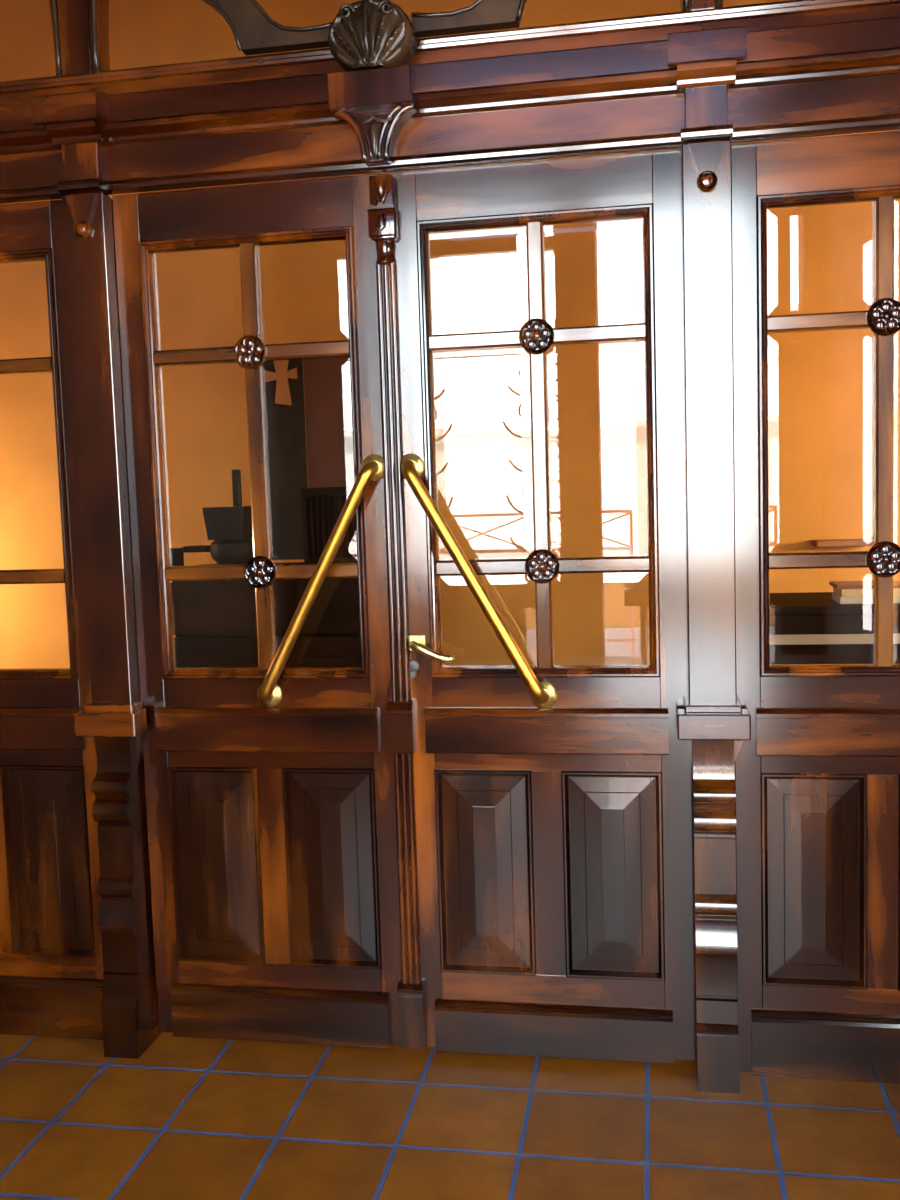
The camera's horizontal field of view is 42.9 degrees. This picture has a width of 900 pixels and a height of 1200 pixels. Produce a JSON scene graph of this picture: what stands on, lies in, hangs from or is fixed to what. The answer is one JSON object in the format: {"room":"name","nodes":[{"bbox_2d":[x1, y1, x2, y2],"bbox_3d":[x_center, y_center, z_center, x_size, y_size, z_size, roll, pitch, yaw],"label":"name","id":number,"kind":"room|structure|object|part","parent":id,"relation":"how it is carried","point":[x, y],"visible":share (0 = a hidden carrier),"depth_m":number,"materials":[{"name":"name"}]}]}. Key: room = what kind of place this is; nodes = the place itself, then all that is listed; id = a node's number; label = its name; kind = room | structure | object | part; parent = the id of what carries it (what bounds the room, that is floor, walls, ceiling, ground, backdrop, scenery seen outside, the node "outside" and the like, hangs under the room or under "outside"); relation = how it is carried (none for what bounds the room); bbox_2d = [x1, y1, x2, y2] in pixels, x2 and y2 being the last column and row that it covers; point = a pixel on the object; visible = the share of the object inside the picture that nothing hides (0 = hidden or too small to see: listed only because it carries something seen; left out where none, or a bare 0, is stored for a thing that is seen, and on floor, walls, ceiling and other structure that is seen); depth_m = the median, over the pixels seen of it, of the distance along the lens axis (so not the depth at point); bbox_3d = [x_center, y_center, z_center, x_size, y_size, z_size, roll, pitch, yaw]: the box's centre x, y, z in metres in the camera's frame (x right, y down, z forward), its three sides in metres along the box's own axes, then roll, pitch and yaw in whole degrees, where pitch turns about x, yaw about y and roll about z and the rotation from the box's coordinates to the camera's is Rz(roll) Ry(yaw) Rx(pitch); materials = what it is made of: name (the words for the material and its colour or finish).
{"room":"entrance hall","nodes":[
{"label":"entrance hall","id":0,"kind":"room"},
{"bbox_2d":[0,0,899,668],"bbox_3d":[-0.130,-1.472,6.550,8.000,4.900,0.200,-1,5,10],"label":"wall","id":1,"kind":"structure","parent":0,"point":[820,258],"depth_m":6.42,"materials":[{"name":"paint"}]},
{"bbox_2d":[812,538,873,546],"bbox_3d":[2.098,-0.304,6.065,0.320,0.030,0.200,-1,5,10],"label":"wall shelf","id":2,"kind":"object","parent":1,"relation":"attached to","point":[870,541],"visible":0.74,"depth_m":5.98,"materials":[{"name":"brown wood"}]},
{"bbox_2d":[0,1032,899,1199],"bbox_3d":[-0.769,1.412,2.676,8.000,0.120,8.550,-1,5,10],"label":"floor","id":3,"kind":"structure","parent":0,"point":[188,1118],"depth_m":2.85,"materials":[{"name":"tile"}]},
{"bbox_2d":[0,200,103,1039],"bbox_3d":[-1.376,0.095,3.357,0.740,2.420,0.071,-1,5,10],"label":"panel","id":4,"kind":"object","parent":3,"relation":"on","point":[51,960],"visible":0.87,"depth_m":3.36,"materials":[{"name":"brown wood"}]},
{"bbox_3d":[-1.410,-1.045,3.268,0.608,0.132,0.045,-1,5,10],"label":"rail","id":5,"kind":"part","parent":4,"relation":"part of","materials":[{"name":"brown wood"}]},
{"bbox_3d":[-1.391,-0.373,3.316,0.612,1.218,0.040,-1,5,10],"label":"glass molding","id":6,"kind":"part","parent":4,"relation":"part of","materials":[{"name":"brown wood"}]},
{"bbox_3d":[-1.366,0.359,3.393,0.608,0.259,0.045,-1,5,10],"label":"rail","id":7,"kind":"part","parent":4,"relation":"part of","materials":[{"name":"brown wood"}]},
{"bbox_3d":[-1.185,0.769,3.389,0.268,0.576,0.036,-1,5,10],"label":"raised panel","id":8,"kind":"part","parent":4,"relation":"part of","materials":[{"name":"brown wood"}]},
{"bbox_3d":[-1.340,1.177,3.465,0.608,0.245,0.045,-1,5,10],"label":"rail","id":9,"kind":"part","parent":4,"relation":"part of","materials":[{"name":"brown wood"}]},
{"bbox_2d":[62,192,161,1058],"bbox_3d":[-0.959,0.095,3.243,0.182,2.415,0.180,-1,5,10],"label":"pilaster","id":10,"kind":"object","parent":3,"relation":"on","point":[116,719],"visible":1,"depth_m":3.21,"materials":[{"name":"brown wood"}]},
{"bbox_2d":[65,193,96,238],"bbox_3d":[-1.001,-1.041,3.110,0.088,0.117,0.026,-1,5,10],"label":"pendant","id":11,"kind":"object","parent":10,"relation":"attached to","point":[80,209],"depth_m":3.11,"materials":[{"name":"brown wood"}]},
{"bbox_2d":[112,173,426,1048],"bbox_3d":[-0.501,0.073,3.174,0.806,2.398,0.124,-1,5,10],"label":"door leaf","id":12,"kind":"structure","parent":3,"relation":"on","point":[280,800],"depth_m":3.21,"materials":[{"name":"brown wood"}]},
{"bbox_3d":[-0.668,0.761,3.298,0.268,0.576,0.036,-1,5,10],"label":"raised panel","id":13,"kind":"part","parent":12,"relation":"part of","materials":[{"name":"brown wood"}]},
{"bbox_3d":[-0.555,-1.058,3.117,0.606,0.132,0.045,-1,5,10],"label":"rail","id":14,"kind":"part","parent":12,"relation":"part of","materials":[{"name":"brown wood"}]},
{"bbox_3d":[-0.536,-0.387,3.165,0.610,1.218,0.040,-1,5,10],"label":"glass molding","id":15,"kind":"part","parent":12,"relation":"part of","materials":[{"name":"brown wood"}]},
{"bbox_3d":[-0.511,0.345,3.242,0.606,0.259,0.045,-1,5,10],"label":"rail","id":16,"kind":"part","parent":12,"relation":"part of","materials":[{"name":"brown wood"}]},
{"bbox_3d":[-0.485,1.152,3.313,0.606,0.223,0.045,-1,5,10],"label":"rail","id":17,"kind":"part","parent":12,"relation":"part of","materials":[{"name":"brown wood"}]},
{"bbox_3d":[-0.331,0.756,3.238,0.268,0.576,0.036,-1,5,10],"label":"raised panel","id":18,"kind":"part","parent":12,"relation":"part of","materials":[{"name":"brown wood"}]},
{"bbox_2d":[171,559,443,667],"bbox_3d":[-0.725,0.446,5.830,1.340,1.245,0.670,-1,5,10],"label":"countertop","id":19,"kind":"structure","parent":3,"relation":"on","point":[215,621],"depth_m":5.56,"materials":[{"name":"brown wood"}]},
{"bbox_2d":[169,548,183,565],"bbox_3d":[-1.391,-0.208,5.778,0.055,0.107,0.120,-1,5,10],"label":"box","id":20,"kind":"object","parent":19,"relation":"on","point":[176,554],"visible":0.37,"depth_m":5.75,"materials":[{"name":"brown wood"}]},
{"bbox_2d":[183,506,253,564],"bbox_3d":[-1.149,-0.311,5.726,0.368,0.307,0.236,-1,5,10],"label":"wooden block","id":21,"kind":"object","parent":19,"relation":"on","point":[230,528],"visible":0.78,"depth_m":5.61,"materials":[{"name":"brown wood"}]},
{"bbox_3d":[-1.249,-0.257,5.749,0.162,0.032,0.100,-1,5,10],"label":"arm","id":22,"kind":"part","parent":21,"relation":"part of","materials":[{"name":"brown wood"}]},
{"bbox_2d":[232,469,241,505],"bbox_3d":[-1.059,-0.557,5.687,0.042,0.182,0.030,-1,5,10],"label":"bat","id":23,"kind":"object","parent":21,"relation":"on","point":[236,474],"visible":0.94,"depth_m":5.67,"materials":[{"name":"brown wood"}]},
{"bbox_3d":[-0.777,0.029,5.540,1.250,0.270,0.040,-1,5,10],"label":"panel","id":24,"kind":"part","parent":19,"relation":"part of","materials":[{"name":"brown wood"}]},
{"bbox_3d":[-0.760,0.594,5.585,1.250,0.835,0.050,-1,5,10],"label":"panel","id":25,"kind":"part","parent":19,"relation":"part of","materials":[{"name":"brown wood"}]},
{"bbox_2d":[301,486,357,562],"bbox_3d":[-0.561,-0.361,5.625,0.322,0.386,0.072,-1,5,10],"label":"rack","id":26,"kind":"object","parent":19,"relation":"on","point":[322,507],"visible":0.63,"depth_m":5.62,"materials":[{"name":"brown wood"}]},
{"bbox_2d":[303,356,354,487],"bbox_3d":[-0.513,-0.160,6.276,0.500,2.360,0.190,-1,5,10],"label":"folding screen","id":27,"kind":"object","parent":3,"relation":"on","point":[327,381],"visible":0.02,"depth_m":6.21,"materials":[{"name":"brown wood"}]},
{"bbox_2d":[263,359,307,559],"bbox_3d":[-0.899,-0.780,6.261,0.234,1.120,0.022,-1,5,10],"label":"hanging banner","id":28,"kind":"object","parent":27,"relation":"hanging from","point":[283,379],"visible":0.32,"depth_m":6.26,"materials":[{"name":"fabric"}]},
{"bbox_2d":[677,140,750,1093],"bbox_3d":[0.675,0.069,2.955,0.182,2.415,0.180,-1,5,10],"label":"pilaster","id":29,"kind":"object","parent":3,"relation":"on","point":[712,725],"visible":1,"depth_m":2.92,"materials":[{"name":"brown wood"}]},
{"bbox_2d":[0,17,899,203],"bbox_3d":[-0.185,-1.248,2.969,3.526,0.247,0.175,-1,5,10],"label":"entablature","id":30,"kind":"object","parent":29,"relation":"on","point":[735,84],"visible":0.91,"depth_m":2.92,"materials":[{"name":"brown wood"}]},
{"bbox_2d":[202,0,526,166],"bbox_3d":[-0.197,-1.444,2.929,1.387,0.636,0.155,-1,5,10],"label":"carved crest","id":31,"kind":"object","parent":30,"relation":"attached to","point":[367,39],"visible":1,"depth_m":2.91,"materials":[{"name":"brown wood"}]},
{"bbox_2d":[0,0,899,104],"bbox_3d":[-0.192,-1.825,2.979,3.526,1.084,0.080,-1,5,10],"label":"frame","id":32,"kind":"object","parent":30,"relation":"on","point":[80,28],"visible":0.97,"depth_m":2.98,"materials":[{"name":"brown wood"}]},
{"bbox_3d":[-0.189,-1.275,2.949,3.526,0.054,0.080,-1,5,10],"label":"cornice molding","id":33,"kind":"part","parent":30,"relation":"part of","materials":[{"name":"brown wood"}]},
{"bbox_3d":[-0.181,-1.140,2.982,3.526,0.029,0.078,-1,5,10],"label":"bed molding","id":34,"kind":"part","parent":30,"relation":"part of","materials":[{"name":"brown wood"}]},
{"bbox_2d":[384,148,694,1063],"bbox_3d":[0.242,0.061,3.043,0.776,2.398,0.124,-1,5,10],"label":"door leaf","id":35,"kind":"structure","parent":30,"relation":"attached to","point":[553,804],"depth_m":3.08,"materials":[{"name":"brown wood"}]},
{"bbox_3d":[-0.102,0.190,3.129,0.034,0.049,0.006,-1,5,10],"label":"keyhole plate","id":36,"kind":"part","parent":35,"relation":"part of","materials":[{"name":"metal"}]},
{"bbox_3d":[-0.089,0.117,3.120,0.044,0.042,0.006,-1,5,10],"label":"handle plate","id":37,"kind":"part","parent":35,"relation":"part of","materials":[{"name":"gold metal"}]},
{"bbox_3d":[-0.046,0.138,3.081,0.126,0.061,0.064,-1,5,10],"label":"lever handle","id":38,"kind":"part","parent":35,"relation":"part of","materials":[{"name":"gold metal"}]},
{"bbox_3d":[0.099,0.749,3.162,0.268,0.576,0.036,-1,5,10],"label":"raised panel","id":39,"kind":"part","parent":35,"relation":"part of","materials":[{"name":"brown wood"}]},
{"bbox_3d":[0.216,-1.070,2.981,0.613,0.132,0.045,-1,5,10],"label":"rail","id":40,"kind":"part","parent":35,"relation":"part of","materials":[{"name":"brown wood"}]},
{"bbox_3d":[0.235,-0.399,3.028,0.617,1.218,0.040,-1,5,10],"label":"glass molding","id":41,"kind":"part","parent":35,"relation":"part of","materials":[{"name":"brown wood"}]},
{"bbox_3d":[0.260,0.333,3.106,0.613,0.259,0.045,-1,5,10],"label":"rail","id":42,"kind":"part","parent":35,"relation":"part of","materials":[{"name":"brown wood"}]},
{"bbox_3d":[0.285,1.140,3.177,0.613,0.223,0.045,-1,5,10],"label":"rail","id":43,"kind":"part","parent":35,"relation":"part of","materials":[{"name":"brown wood"}]},
{"bbox_3d":[0.443,0.744,3.102,0.268,0.576,0.036,-1,5,10],"label":"raised panel","id":44,"kind":"part","parent":35,"relation":"part of","materials":[{"name":"brown wood"}]},
{"bbox_2d":[688,141,724,191],"bbox_3d":[0.634,-1.067,2.821,0.088,0.117,0.026,-1,5,10],"label":"pendant","id":45,"kind":"object","parent":29,"relation":"attached to","point":[706,160],"depth_m":2.82,"materials":[{"name":"brown wood"}]},
{"bbox_2d":[732,130,899,1083],"bbox_3d":[1.103,0.056,2.919,0.740,2.420,0.071,-1,5,10],"label":"panel","id":46,"kind":"object","parent":3,"relation":"on","point":[817,776],"visible":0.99,"depth_m":2.96,"materials":[{"name":"brown wood"}]},
{"bbox_3d":[0.956,0.736,3.011,0.268,0.576,0.036,-1,5,10],"label":"raised panel","id":47,"kind":"part","parent":46,"relation":"part of","materials":[{"name":"brown wood"}]},
{"bbox_3d":[1.070,-1.084,2.830,0.608,0.132,0.045,-1,5,10],"label":"rail","id":48,"kind":"part","parent":46,"relation":"part of","materials":[{"name":"brown wood"}]},
{"bbox_3d":[1.089,-0.412,2.878,0.612,1.218,0.040,-1,5,10],"label":"glass molding","id":49,"kind":"part","parent":46,"relation":"part of","materials":[{"name":"brown wood"}]},
{"bbox_3d":[1.114,0.320,2.955,0.608,0.259,0.045,-1,5,10],"label":"rail","id":50,"kind":"part","parent":46,"relation":"part of","materials":[{"name":"brown wood"}]},
{"bbox_3d":[1.139,1.138,3.027,0.608,0.245,0.045,-1,5,10],"label":"rail","id":51,"kind":"part","parent":46,"relation":"part of","materials":[{"name":"brown wood"}]},
{"bbox_3d":[1.294,0.730,2.951,0.268,0.576,0.036,-1,5,10],"label":"raised panel","id":52,"kind":"part","parent":46,"relation":"part of","materials":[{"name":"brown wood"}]},
{"bbox_2d":[769,592,899,663],"bbox_3d":[2.049,0.524,4.908,2.000,1.078,0.640,-1,5,10],"label":"countertop","id":53,"kind":"structure","parent":3,"relation":"on","point":[809,627],"depth_m":4.67,"materials":[{"name":"brown wood"}]},
{"bbox_2d":[832,592,899,603],"bbox_3d":[1.760,-0.010,4.756,0.300,0.030,0.220,-1,5,10],"label":"folder","id":54,"kind":"object","parent":53,"relation":"on","point":[869,599],"visible":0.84,"depth_m":4.66,"materials":[{"name":"beige paper"}]},
{"bbox_2d":[833,587,899,596],"bbox_3d":[1.752,-0.041,4.754,0.274,0.032,0.220,-1,5,10],"label":"folder","id":55,"kind":"object","parent":54,"relation":"on","point":[896,591],"visible":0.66,"depth_m":4.66,"materials":[{"name":"beige paper"}]},
{"bbox_2d":[829,580,899,588],"bbox_3d":[1.733,-0.064,4.755,0.270,0.016,0.220,-1,5,10],"label":"folder","id":56,"kind":"object","parent":55,"relation":"on","point":[837,584],"visible":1,"depth_m":4.68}
]}

